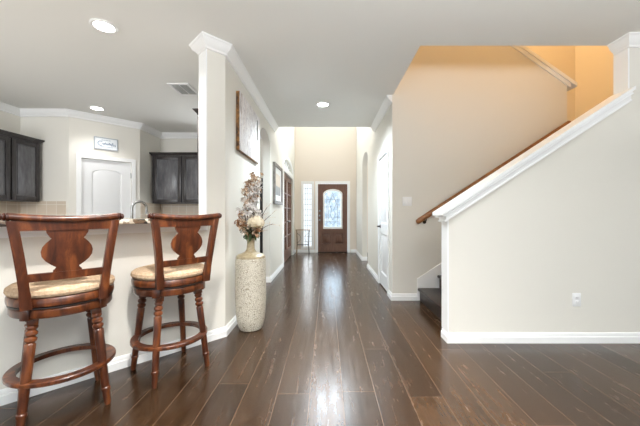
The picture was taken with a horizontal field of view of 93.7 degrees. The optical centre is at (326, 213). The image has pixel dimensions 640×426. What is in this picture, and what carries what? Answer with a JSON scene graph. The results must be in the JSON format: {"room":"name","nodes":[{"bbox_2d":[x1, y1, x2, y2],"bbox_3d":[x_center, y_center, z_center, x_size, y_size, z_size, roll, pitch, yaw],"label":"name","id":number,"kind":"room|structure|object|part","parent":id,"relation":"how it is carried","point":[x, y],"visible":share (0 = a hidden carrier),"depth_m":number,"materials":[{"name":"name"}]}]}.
{"room":"living room","nodes":[
{"label":"living room","id":0,"kind":"room"},
{"bbox_2d":[0,110,19,133],"bbox_3d":[-4.750,-0.213,0.050,0.100,2.740,9.300,0,0,0],"label":"wall","id":1,"kind":"structure","parent":0,"point":[9,122],"depth_m":4.44,"materials":[{"name":"white paint"}]},
{"bbox_2d":[0,201,19,213],"bbox_3d":[-4.694,0.015,2.550,0.012,0.385,4.100,0,0,0],"label":"tile","id":2,"kind":"structure","parent":1,"relation":"attached to","point":[5,206],"depth_m":4.43,"materials":[{"name":"beige tile"}]},
{"bbox_2d":[0,129,44,201],"bbox_3d":[-4.503,-0.646,4.130,0.365,0.937,0.960,0,0,0],"label":"upper cabinet","id":3,"kind":"object","parent":1,"relation":"attached to","point":[19,154],"visible":1,"depth_m":4.25,"materials":[{"name":"brown wood"}]},
{"bbox_3d":[-4.364,-0.621,3.917,0.015,0.735,0.295,0,0,0],"label":"door panel","id":4,"kind":"part","parent":3,"relation":"part of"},
{"bbox_3d":[-4.361,-0.621,3.917,0.020,0.855,0.415,0,0,0],"label":"door","id":5,"kind":"part","parent":3,"relation":"part of","materials":[{"name":"brown wood"}]},
{"bbox_3d":[-4.503,-1.087,4.130,0.365,0.057,0.960,0,0,0],"label":"crown molding","id":6,"kind":"part","parent":3,"relation":"part of","materials":[{"name":"brown wood"}]},
{"bbox_3d":[-4.361,-0.621,4.348,0.020,0.855,0.405,0,0,0],"label":"door","id":7,"kind":"part","parent":3,"relation":"part of","materials":[{"name":"brown wood"}]},
{"bbox_3d":[-4.364,-0.621,4.348,0.015,0.735,0.285,0,0,0],"label":"door panel","id":8,"kind":"part","parent":3,"relation":"part of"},
{"bbox_2d":[0,102,261,138],"bbox_3d":[-4.277,-1.533,1.140,3.022,0.100,11.144,0,0,19],"label":"trim","id":9,"kind":"structure","parent":1,"relation":"attached to","point":[4,107],"depth_m":4.76,"materials":[{"name":"white wood"}]},
{"bbox_2d":[20,117,68,215],"bbox_3d":[-4.330,-0.213,4.650,0.740,2.740,0.100,0,0,0],"label":"wall","id":10,"kind":"structure","parent":0,"point":[54,152],"depth_m":4.60,"materials":[{"name":"white paint"}]},
{"bbox_2d":[20,201,65,215],"bbox_3d":[-4.344,0.009,4.594,0.688,0.395,0.012,0,0,0],"label":"backsplash tile","id":11,"kind":"object","parent":10,"relation":"attached to","point":[41,207],"depth_m":4.59,"materials":[{"name":"beige tile"}]},
{"bbox_2d":[69,117,139,217],"bbox_3d":[-3.666,-0.213,4.980,0.100,2.740,0.955,0,0,44],"label":"wall","id":12,"kind":"structure","parent":0,"point":[82,132],"depth_m":4.86,"materials":[{"name":"white paint"}]},
{"bbox_2d":[81,158,130,217],"bbox_3d":[-3.642,0.137,4.977,0.054,2.020,0.681,0,0,44],"label":"door","id":13,"kind":"structure","parent":12,"relation":"in","point":[105,185],"depth_m":4.95,"materials":[{"name":"white wood"}]},
{"bbox_2d":[76,153,135,217],"bbox_3d":[-3.616,0.110,4.946,0.018,2.095,0.800,0,0,44],"label":"trim","id":14,"kind":"structure","parent":12,"relation":"attached to","point":[79,156],"depth_m":4.84,"materials":[{"name":"white wood"}]},
{"bbox_2d":[94,136,117,150],"bbox_3d":[-3.630,-1.143,4.930,0.018,0.196,0.320,0,0,44],"label":"wall sign","id":15,"kind":"object","parent":12,"relation":"attached to","point":[102,143],"visible":1,"depth_m":4.92,"materials":[{"name":"white"}]},
{"bbox_2d":[0,49,224,389],"bbox_3d":[-2.783,-0.213,1.117,0.155,2.740,5.000,0,0,45],"label":"wall","id":16,"kind":"structure","parent":0,"point":[132,251],"depth_m":2.27,"materials":[{"name":"white paint"}]},
{"bbox_2d":[0,218,150,226],"bbox_3d":[-2.699,0.056,1.049,4.622,0.034,0.460,0,0,-45],"label":"countertop","id":17,"kind":"structure","parent":16,"relation":"on","point":[124,220],"depth_m":2.08,"materials":[{"name":"stone"}]},
{"bbox_2d":[0,224,207,237],"bbox_3d":[-2.783,0.112,0.994,0.018,0.075,4.826,0,0,45],"label":"trim","id":18,"kind":"structure","parent":16,"relation":"attached to","point":[122,228],"depth_m":2.23,"materials":[{"name":"white stone"}]},
{"bbox_2d":[0,315,236,405],"bbox_3d":[-2.373,1.111,1.546,0.865,0.092,6.135,0,0,35],"label":"baseboard","id":19,"kind":"structure","parent":16,"relation":"attached to","point":[8,395],"depth_m":2.22,"materials":[{"name":"white wood"}]},
{"bbox_2d":[199,49,206,214],"bbox_3d":[-1.141,-0.722,2.756,0.012,1.522,0.158,0,0,-45],"label":"trim","id":20,"kind":"structure","parent":16,"relation":"attached to","point":[203,55],"depth_m":2.73,"materials":[{"name":"white"}]},
{"bbox_2d":[140,130,159,217],"bbox_3d":[-3.350,-0.213,5.615,0.100,2.740,0.650,0,0,0],"label":"wall","id":21,"kind":"structure","parent":0,"point":[148,142],"depth_m":5.48,"materials":[{"name":"white paint"}]},
{"bbox_2d":[160,139,262,177],"bbox_3d":[-2.240,-0.213,5.990,2.320,2.740,0.100,0,0,0],"label":"wall","id":22,"kind":"structure","parent":0,"point":[166,145],"depth_m":5.94,"materials":[{"name":"white paint"}]},
{"bbox_2d":[141,203,198,217],"bbox_3d":[-2.200,0.004,5.625,2.200,0.405,0.630,0,0,0],"label":"tiles","id":23,"kind":"structure","parent":22,"relation":"attached to","point":[173,209],"depth_m":5.93,"materials":[{"name":"beige tile"}]},
{"bbox_2d":[149,152,198,203],"bbox_3d":[-2.705,-0.661,5.744,1.220,0.947,0.365,0,0,0],"label":"upper cabinet","id":24,"kind":"object","parent":22,"relation":"attached to","point":[174,174],"visible":0.76,"depth_m":5.60,"materials":[{"name":"brown wood"}]},
{"bbox_3d":[-2.978,-0.635,5.601,0.515,0.865,0.020,0,0,0],"label":"door","id":25,"kind":"part","parent":24,"relation":"part of","materials":[{"name":"brown wood"}]},
{"bbox_3d":[-2.978,-0.635,5.604,0.395,0.745,0.015,0,0,0],"label":"door panel","id":26,"kind":"part","parent":24,"relation":"part of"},
{"bbox_3d":[-2.705,-1.107,5.744,1.220,0.057,0.365,0,0,0],"label":"crown molding","id":27,"kind":"part","parent":24,"relation":"part of","materials":[{"name":"brown wood"}]},
{"bbox_3d":[-2.433,-0.635,5.601,0.515,0.865,0.020,0,0,0],"label":"door","id":28,"kind":"part","parent":24,"relation":"part of","materials":[{"name":"brown wood"}]},
{"bbox_3d":[-2.433,-0.635,5.604,0.395,0.745,0.015,0,0,0],"label":"door panel","id":29,"kind":"part","parent":24,"relation":"part of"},
{"bbox_2d":[225,57,294,325],"bbox_3d":[-1.020,-1.493,5.865,0.120,5.300,6.070,0,0,0],"label":"wall","id":30,"kind":"structure","parent":0,"point":[279,144],"depth_m":3.45,"materials":[{"name":"white paint"}]},
{"bbox_2d":[192,108,198,194],"bbox_3d":[-1.272,-0.664,3.760,0.380,0.952,1.020,0,0,0],"label":"upper cabinet","id":31,"kind":"object","parent":30,"relation":"attached to","point":[196,110],"visible":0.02,"depth_m":3.31,"materials":[{"name":"brown wood"}]},
{"bbox_3d":[-1.272,-1.111,3.760,0.380,0.057,1.020,0,0,0],"label":"crown molding","id":32,"kind":"part","parent":31,"relation":"part of","materials":[{"name":"brown wood"}]},
{"bbox_3d":[-1.422,-0.638,3.530,0.020,0.870,0.440,0,0,0],"label":"door","id":33,"kind":"part","parent":31,"relation":"part of","materials":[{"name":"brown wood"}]},
{"bbox_2d":[189,31,278,131],"bbox_3d":[-1.092,-1.533,4.271,0.411,0.100,3.338,0,0,0],"label":"trim","id":34,"kind":"structure","parent":30,"relation":"attached to","point":[203,41],"depth_m":2.97,"materials":[{"name":"white wood"}]},
{"bbox_2d":[236,91,259,163],"bbox_3d":[-0.936,-0.983,3.630,0.044,0.620,0.940,0,0,0],"label":"canvas painting","id":35,"kind":"object","parent":30,"relation":"attached to","point":[247,120],"visible":1,"depth_m":3.46,"materials":[{"name":"beige fabric"}]},
{"bbox_2d":[266,263,282,282],"bbox_3d":[-1.010,1.111,5.745,0.140,0.092,1.430,0,0,0],"label":"baseboard","id":36,"kind":"structure","parent":30,"relation":"attached to","point":[268,279],"depth_m":5.37,"materials":[{"name":"white wood"}]},
{"bbox_2d":[273,162,282,204],"bbox_3d":[-0.935,-0.543,5.740,0.045,0.740,0.900,0,0,0],"label":"framed picture","id":37,"kind":"object","parent":30,"relation":"attached to","point":[277,170],"visible":1,"depth_m":5.69,"materials":[{"name":"silver metal"}]},
{"bbox_2d":[276,173,279,195],"bbox_3d":[-0.943,-0.543,5.740,0.007,0.420,0.560,0,0,0],"label":"print","id":38,"kind":"object","parent":37,"relation":"attached to","point":[277,174],"depth_m":5.73},
{"bbox_2d":[284,173,290,262],"bbox_3d":[-0.979,0.105,7.450,0.106,2.080,1.792,0,0,0],"label":"door","id":39,"kind":"structure","parent":30,"relation":"in","point":[287,181],"depth_m":7.52,"materials":[{"name":"brown wood"}]},
{"bbox_2d":[282,166,293,266],"bbox_3d":[-0.949,0.062,7.450,0.022,2.190,1.980,0,0,0],"label":"trim","id":40,"kind":"structure","parent":30,"relation":"attached to","point":[285,170],"depth_m":6.47,"materials":[{"name":"white wood"}]},
{"bbox_2d":[283,156,293,176],"bbox_3d":[-0.949,-1.203,7.450,0.022,0.340,1.920,0,0,0],"label":"trim","id":41,"kind":"structure","parent":30,"relation":"attached to","point":[285,157],"depth_m":7.31,"materials":[{"name":"white"}]},
{"bbox_2d":[0,253,639,425],"bbox_3d":[0.050,1.207,2.250,10.500,0.100,13.700,0,0,0],"label":"floor","id":42,"kind":"structure","parent":0,"point":[331,347],"depth_m":2.12,"materials":[{"name":"brown wood"}]},
{"bbox_2d":[0,213,123,425],"bbox_3d":[-1.582,0.577,1.808,0.514,1.163,0.561,0,0,-44],"label":"bar stool","id":43,"kind":"object","parent":42,"relation":"on","point":[70,289],"visible":1,"depth_m":1.64,"materials":[{"name":"brown wood"}]},
{"bbox_3d":[-1.564,0.270,1.525,0.096,0.465,0.080,0,0,-44],"label":"post","id":44,"kind":"part","parent":43,"relation":"part of","materials":[{"name":"brown wood"}]},
{"bbox_3d":[-1.818,0.856,1.823,0.121,0.605,0.065,0,0,-8],"label":"leg","id":45,"kind":"part","parent":43,"relation":"part of","materials":[{"name":"brown wood"}]},
{"bbox_3d":[-1.600,0.856,1.602,0.093,0.605,0.093,0,0,-44],"label":"leg","id":46,"kind":"part","parent":43,"relation":"part of","materials":[{"name":"brown wood"}]},
{"bbox_2d":[3,274,114,298],"bbox_3d":[-1.598,0.419,1.825,0.506,0.075,0.506,0,0,-44],"label":"seat cushion","id":47,"kind":"object","parent":43,"relation":"on","point":[79,287],"depth_m":1.67,"materials":[{"name":"beige fabric"}]},
{"bbox_3d":[-1.598,0.477,1.825,0.496,0.053,0.496,0,0,-44],"label":"seat frame","id":48,"kind":"part","parent":43,"relation":"part of","materials":[{"name":"brown wood"}]},
{"bbox_3d":[-1.413,0.055,1.636,0.430,0.068,0.048,0,0,-45],"label":"rail","id":49,"kind":"part","parent":43,"relation":"part of","materials":[{"name":"brown wood"}]},
{"bbox_3d":[-1.432,0.336,1.656,0.344,0.042,0.038,0,0,-44],"label":"rail","id":50,"kind":"part","parent":43,"relation":"part of","materials":[{"name":"brown wood"}]},
{"bbox_3d":[-1.592,0.856,2.045,0.065,0.605,0.121,0,0,9],"label":"leg","id":51,"kind":"part","parent":43,"relation":"part of","materials":[{"name":"brown wood"}]},
{"bbox_3d":[-1.378,0.856,1.827,0.121,0.605,0.065,0,0,-8],"label":"leg","id":52,"kind":"part","parent":43,"relation":"part of","materials":[{"name":"brown wood"}]},
{"bbox_3d":[-1.299,0.270,1.786,0.096,0.465,0.080,0,0,-44],"label":"post","id":53,"kind":"part","parent":43,"relation":"part of","materials":[{"name":"brown wood"}]},
{"bbox_2d":[130,213,221,388],"bbox_3d":[-1.154,0.577,2.235,0.561,1.163,0.515,0,0,39],"label":"bar stool","id":54,"kind":"object","parent":42,"relation":"on","point":[186,274],"visible":1,"depth_m":2.08,"materials":[{"name":"brown wood"}]},
{"bbox_3d":[-1.390,0.856,2.223,0.121,0.605,0.065,0,0,-15],"label":"leg","id":55,"kind":"part","parent":54,"relation":"part of","materials":[{"name":"brown wood"}]},
{"bbox_3d":[-1.145,0.856,2.032,0.065,0.605,0.121,0,0,-15],"label":"leg","id":56,"kind":"part","parent":54,"relation":"part of","materials":[{"name":"brown wood"}]},
{"bbox_3d":[-1.104,0.270,1.956,0.080,0.465,0.096,0,0,39],"label":"post","id":57,"kind":"part","parent":54,"relation":"part of","materials":[{"name":"brown wood"}]},
{"bbox_3d":[-1.172,0.477,2.250,0.496,0.053,0.496,0,0,39],"label":"seat frame","id":58,"kind":"part","parent":54,"relation":"part of","materials":[{"name":"brown wood"}]},
{"bbox_2d":[130,263,203,280],"bbox_3d":[-1.172,0.419,2.250,0.506,0.075,0.506,0,0,39],"label":"seat cushion","id":59,"kind":"object","parent":54,"relation":"on","point":[190,272],"depth_m":2.07,"materials":[{"name":"beige fabric"}]},
{"bbox_3d":[-1.199,0.856,2.468,0.065,0.605,0.121,0,0,-15],"label":"leg","id":60,"kind":"part","parent":54,"relation":"part of","materials":[{"name":"brown wood"}]},
{"bbox_3d":[-0.988,0.336,2.101,0.038,0.042,0.344,0,0,39],"label":"rail","id":61,"kind":"part","parent":54,"relation":"part of","materials":[{"name":"brown wood"}]},
{"bbox_3d":[-0.966,0.055,2.083,0.048,0.068,0.430,0,0,39],"label":"rail","id":62,"kind":"part","parent":54,"relation":"part of","materials":[{"name":"brown wood"}]},
{"bbox_3d":[-0.954,0.856,2.277,0.121,0.605,0.065,0,0,-15],"label":"leg","id":63,"kind":"part","parent":54,"relation":"part of","materials":[{"name":"brown wood"}]},
{"bbox_3d":[-0.870,0.270,2.245,0.080,0.465,0.096,0,0,39],"label":"post","id":64,"kind":"part","parent":54,"relation":"part of","materials":[{"name":"brown wood"}]},
{"bbox_2d":[235,238,265,331],"bbox_3d":[-0.770,0.702,3.030,0.306,0.911,0.306,0,0,0],"label":"floor vase","id":65,"kind":"object","parent":42,"relation":"on","point":[250,265],"visible":0.91,"depth_m":2.91,"materials":[{"name":"beige ceramic"}]},
{"bbox_2d":[234,172,274,241],"bbox_3d":[-0.690,-0.010,2.965,0.457,0.815,0.266,0,0,0],"label":"flower arrangement","id":66,"kind":"object","parent":65,"relation":"in","point":[252,229],"visible":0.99,"depth_m":2.98,"materials":[{"name":"brown"}]},
{"bbox_2d":[260,178,262,252],"bbox_3d":[-1.445,0.272,5.491,0.670,1.770,0.618,0,0,0],"label":"tall cabinet","id":67,"kind":"object","parent":42,"relation":"on","point":[261,191],"visible":0.05,"depth_m":5.18,"materials":[{"name":"black wood"}]},
{"bbox_3d":[-1.281,0.242,5.191,0.322,1.670,0.018,0,0,0],"label":"door","id":68,"kind":"part","parent":67,"relation":"part of","materials":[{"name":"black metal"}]},
{"bbox_2d":[296,229,309,253],"bbox_3d":[-0.700,0.812,8.710,0.400,0.690,0.220,0,0,0],"label":"plant stand","id":69,"kind":"object","parent":42,"relation":"on","point":[296,229],"visible":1,"depth_m":8.62,"materials":[{"name":"brown metal"}]},
{"bbox_2d":[418,275,441,320],"bbox_3d":[2.266,0.477,3.401,2.128,1.360,1.158,0,0,0],"label":"staircase","id":70,"kind":"structure","parent":42,"relation":"on","point":[431,298],"depth_m":3.64,"materials":[{"name":"brown wood"}]},
{"bbox_3d":[-2.376,0.702,2.090,0.638,0.910,1.990,0,0,45],"label":"cabinet","id":71,"kind":"object","parent":42,"relation":"on","visible":0},
{"bbox_2d":[131,200,147,217],"bbox_3d":[-1.855,0.059,2.931,0.165,0.374,0.104,0,0,-15],"label":"faucet","id":72,"kind":"object","parent":71,"relation":"on","point":[139,201],"visible":0.6,"depth_m":2.93,"materials":[{"name":"silver metal"}]},
{"bbox_2d":[0,0,639,132],"bbox_3d":[0.050,-1.733,0.730,10.500,0.300,10.660,0,0,0],"label":"ceiling","id":73,"kind":"structure","parent":0,"point":[348,55],"depth_m":2.75,"materials":[{"name":"white paint"}]},
{"bbox_2d":[89,106,104,110],"bbox_3d":[-3.450,-1.577,4.500,0.200,0.011,0.200,0,0,0],"label":"recessed light","id":74,"kind":"object","parent":73,"relation":"in","point":[97,108],"visible":1,"depth_m":4.50,"materials":[{"name":"white glass"}]},
{"bbox_2d":[89,18,117,33],"bbox_3d":[-1.880,-1.577,2.530,0.200,0.011,0.200,0,0,0],"label":"recessed light","id":75,"kind":"object","parent":73,"relation":"in","point":[102,25],"visible":1,"depth_m":2.52,"materials":[{"name":"white"}]},
{"bbox_2d":[167,83,198,95],"bbox_3d":[-1.815,-1.575,3.820,0.260,0.015,0.360,0,0,0],"label":"ceiling vent","id":76,"kind":"object","parent":73,"relation":"in","point":[184,89],"visible":0.99,"depth_m":3.81,"materials":[{"name":"white metal"}]},
{"bbox_2d":[316,102,329,106],"bbox_3d":[-0.060,-1.577,4.340,0.200,0.011,0.200,0,0,0],"label":"recessed light","id":77,"kind":"object","parent":73,"relation":"in","point":[320,104],"visible":1,"depth_m":4.33,"materials":[{"name":"white"}]},
{"bbox_2d":[284,127,367,252],"bbox_3d":[0.000,-1.493,8.960,7.400,5.300,0.120,0,0,0],"label":"wall","id":78,"kind":"structure","parent":0,"point":[321,153],"depth_m":8.90,"materials":[{"name":"beige paint"}]},
{"bbox_2d":[294,249,314,253],"bbox_3d":[-0.663,1.111,8.670,0.594,0.092,0.460,0,0,0],"label":"baseboard","id":79,"kind":"structure","parent":78,"relation":"attached to","point":[298,250],"depth_m":8.88,"materials":[{"name":"white wood"}]},
{"bbox_2d":[301,181,313,248],"bbox_3d":[-0.576,0.047,8.891,0.379,2.000,0.018,0,0,0],"label":"trim","id":80,"kind":"structure","parent":78,"relation":"attached to","point":[302,182],"depth_m":8.88,"materials":[{"name":"white wood"}]},
{"bbox_2d":[303,183,311,246],"bbox_3d":[-0.576,0.047,8.955,0.279,1.900,0.050,0,0,0],"label":"window","id":81,"kind":"structure","parent":78,"relation":"in","point":[303,183],"depth_m":8.93,"materials":[{"name":"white glass"}]},
{"bbox_2d":[315,181,349,252],"bbox_3d":[0.166,0.100,8.891,1.034,2.115,0.018,0,0,0],"label":"trim","id":82,"kind":"structure","parent":78,"relation":"attached to","point":[316,182],"depth_m":8.88,"materials":[{"name":"white wood"}]},
{"bbox_2d":[318,184,347,252],"bbox_3d":[0.166,0.141,8.928,0.924,2.032,0.144,0,0,0],"label":"door","id":83,"kind":"structure","parent":78,"relation":"in","point":[330,239],"depth_m":8.92,"materials":[{"name":"brown wood"}]},
{"bbox_3d":[-0.016,0.745,8.943,0.280,0.320,0.038,0,0,0],"label":"raised panel","id":84,"kind":"part","parent":83,"relation":"part of","materials":[{"name":"brown wood"}]},
{"bbox_3d":[0.172,-0.135,8.943,0.575,1.180,0.050,0,0,0],"label":"glass frame","id":85,"kind":"part","parent":83,"relation":"part of","materials":[{"name":"white"}]},
{"bbox_3d":[0.354,0.745,8.943,0.280,0.320,0.038,0,0,0],"label":"raised panel","id":86,"kind":"part","parent":83,"relation":"part of","materials":[{"name":"brown wood"}]},
{"bbox_2d":[356,95,400,292],"bbox_3d":[0.930,-1.493,6.450,0.120,5.300,4.900,0,0,0],"label":"wall","id":87,"kind":"structure","parent":0,"point":[370,144],"depth_m":5.27,"materials":[{"name":"white paint"}]},
{"bbox_2d":[351,249,366,260],"bbox_3d":[0.844,1.111,8.130,0.173,0.092,1.558,0,0,-5],"label":"baseboard","id":88,"kind":"structure","parent":87,"relation":"attached to","point":[352,250],"depth_m":8.00,"materials":[{"name":"white wood"}]},
{"bbox_2d":[367,263,377,281],"bbox_3d":[0.920,1.111,5.730,0.140,0.092,1.380,0,0,0],"label":"baseboard","id":89,"kind":"structure","parent":87,"relation":"attached to","point":[369,268],"depth_m":5.61,"materials":[{"name":"white wood"}]},
{"bbox_2d":[370,95,391,131],"bbox_3d":[0.833,-1.533,4.745,0.074,0.100,1.490,0,0,0],"label":"trim","id":90,"kind":"structure","parent":87,"relation":"attached to","point":[387,102],"depth_m":4.51,"materials":[{"name":"white wood"}]},
{"bbox_2d":[377,154,386,290],"bbox_3d":[0.862,0.130,4.615,0.098,2.018,0.701,0,0,0],"label":"door","id":91,"kind":"structure","parent":87,"relation":"in","point":[383,162],"depth_m":4.66,"materials":[{"name":"white wood"}]},
{"bbox_2d":[378,146,388,295],"bbox_3d":[0.861,0.106,4.620,0.018,2.102,0.824,0,0,0],"label":"trim","id":92,"kind":"structure","parent":87,"relation":"attached to","point":[386,150],"depth_m":4.22,"materials":[{"name":"white wood"}]},
{"bbox_2d":[393,46,566,292],"bbox_3d":[2.040,-1.119,4.060,2.320,4.552,0.120,0,0,0],"label":"wall","id":93,"kind":"structure","parent":0,"point":[466,111],"depth_m":4.00,"materials":[{"name":"white paint"}]},
{"bbox_2d":[388,290,416,300],"bbox_3d":[1.025,1.111,4.090,0.350,0.092,0.220,0,0,0],"label":"baseboard","id":94,"kind":"structure","parent":93,"relation":"attached to","point":[392,296],"depth_m":3.98,"materials":[{"name":"white wood"}]},
{"bbox_2d":[402,197,411,205],"bbox_3d":[1.067,-0.163,3.994,0.124,0.120,0.010,0,0,0],"label":"light switch","id":95,"kind":"object","parent":93,"relation":"attached to","point":[406,201],"visible":1,"depth_m":3.99,"materials":[{"name":"white plastic"}]},
{"bbox_2d":[417,263,441,300],"bbox_3d":[2.150,0.394,3.991,1.900,1.527,0.018,0,0,0],"label":"trim","id":96,"kind":"structure","parent":93,"relation":"attached to","point":[430,279],"depth_m":3.98,"materials":[{"name":"white wood"}]},
{"bbox_2d":[416,121,570,223],"bbox_3d":[2.177,-0.539,3.949,2.031,1.355,0.100,0,0,0],"label":"handrail","id":97,"kind":"object","parent":93,"relation":"attached to","point":[423,218],"visible":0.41,"depth_m":3.90,"materials":[{"name":"brown wood"}]},
{"bbox_2d":[511,46,576,91],"bbox_3d":[2.152,-2.518,4.060,2.315,1.690,0.190,0,0,0],"label":"trim","id":98,"kind":"structure","parent":93,"relation":"attached to","point":[569,82],"depth_m":3.98,"materials":[{"name":"white wood"}]},
{"bbox_2d":[449,48,639,331],"bbox_3d":[3.145,-0.213,2.755,4.110,2.740,0.130,0,0,0],"label":"wall","id":99,"kind":"structure","parent":0,"point":[568,223],"depth_m":2.69,"materials":[{"name":"white paint"}]},
{"bbox_2d":[442,220,448,331],"bbox_3d":[1.084,0.549,2.755,0.012,1.032,0.138,0,0,0],"label":"trim","id":100,"kind":"structure","parent":99,"relation":"attached to","point":[445,225],"depth_m":2.73,"materials":[{"name":"white wood"}]},
{"bbox_2d":[432,86,635,221],"bbox_3d":[1.857,-0.522,2.744,1.703,1.197,0.232,0,0,0],"label":"trim","id":101,"kind":"structure","parent":99,"relation":"attached to","point":[615,102],"depth_m":2.67,"materials":[{"name":"white wood"}]},
{"bbox_2d":[441,328,639,343],"bbox_3d":[3.135,1.111,2.745,4.130,0.092,0.150,0,0,0],"label":"baseboard","id":102,"kind":"structure","parent":99,"relation":"attached to","point":[449,337],"depth_m":2.67,"materials":[{"name":"white wood"}]},
{"bbox_2d":[572,293,580,305],"bbox_3d":[2.235,0.772,2.684,0.076,0.120,0.010,0,0,0],"label":"wall outlet","id":103,"kind":"object","parent":99,"relation":"attached to","point":[576,297],"visible":1,"depth_m":2.68,"materials":[{"name":"white plastic"}]},
{"bbox_2d":[613,48,628,94],"bbox_3d":[2.702,-1.292,2.755,0.012,0.383,0.138,0,0,0],"label":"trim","id":104,"kind":"structure","parent":99,"relation":"attached to","point":[620,60],"depth_m":2.75,"materials":[{"name":"white"}]},
{"bbox_2d":[526,46,574,121],"bbox_3d":[2.605,-1.493,5.150,3.230,5.300,0.100,0,0,0],"label":"wall","id":105,"kind":"structure","parent":0,"point":[562,58],"depth_m":5.10,"materials":[{"name":"beige paint"}]},
{"bbox_2d":[575,46,613,118],"bbox_3d":[4.270,-1.493,4.010,0.100,5.300,2.380,0,0,0],"label":"wall","id":106,"kind":"structure","parent":0,"point":[593,64],"depth_m":4.79,"materials":[{"name":"beige paint"}]},
{"bbox_3d":[5.250,-0.213,-0.890,0.100,2.740,7.420,0,0,0],"label":"wall","id":107,"kind":"structure","parent":0,"visible":0},
{"bbox_2d":[607,32,639,54],"bbox_3d":[3.917,-1.533,-0.890,2.566,0.100,7.420,0,0,0],"label":"trim","id":108,"kind":"structure","parent":107,"relation":"attached to","point":[631,39],"depth_m":2.68,"materials":[{"name":"white wood"}]}
]}

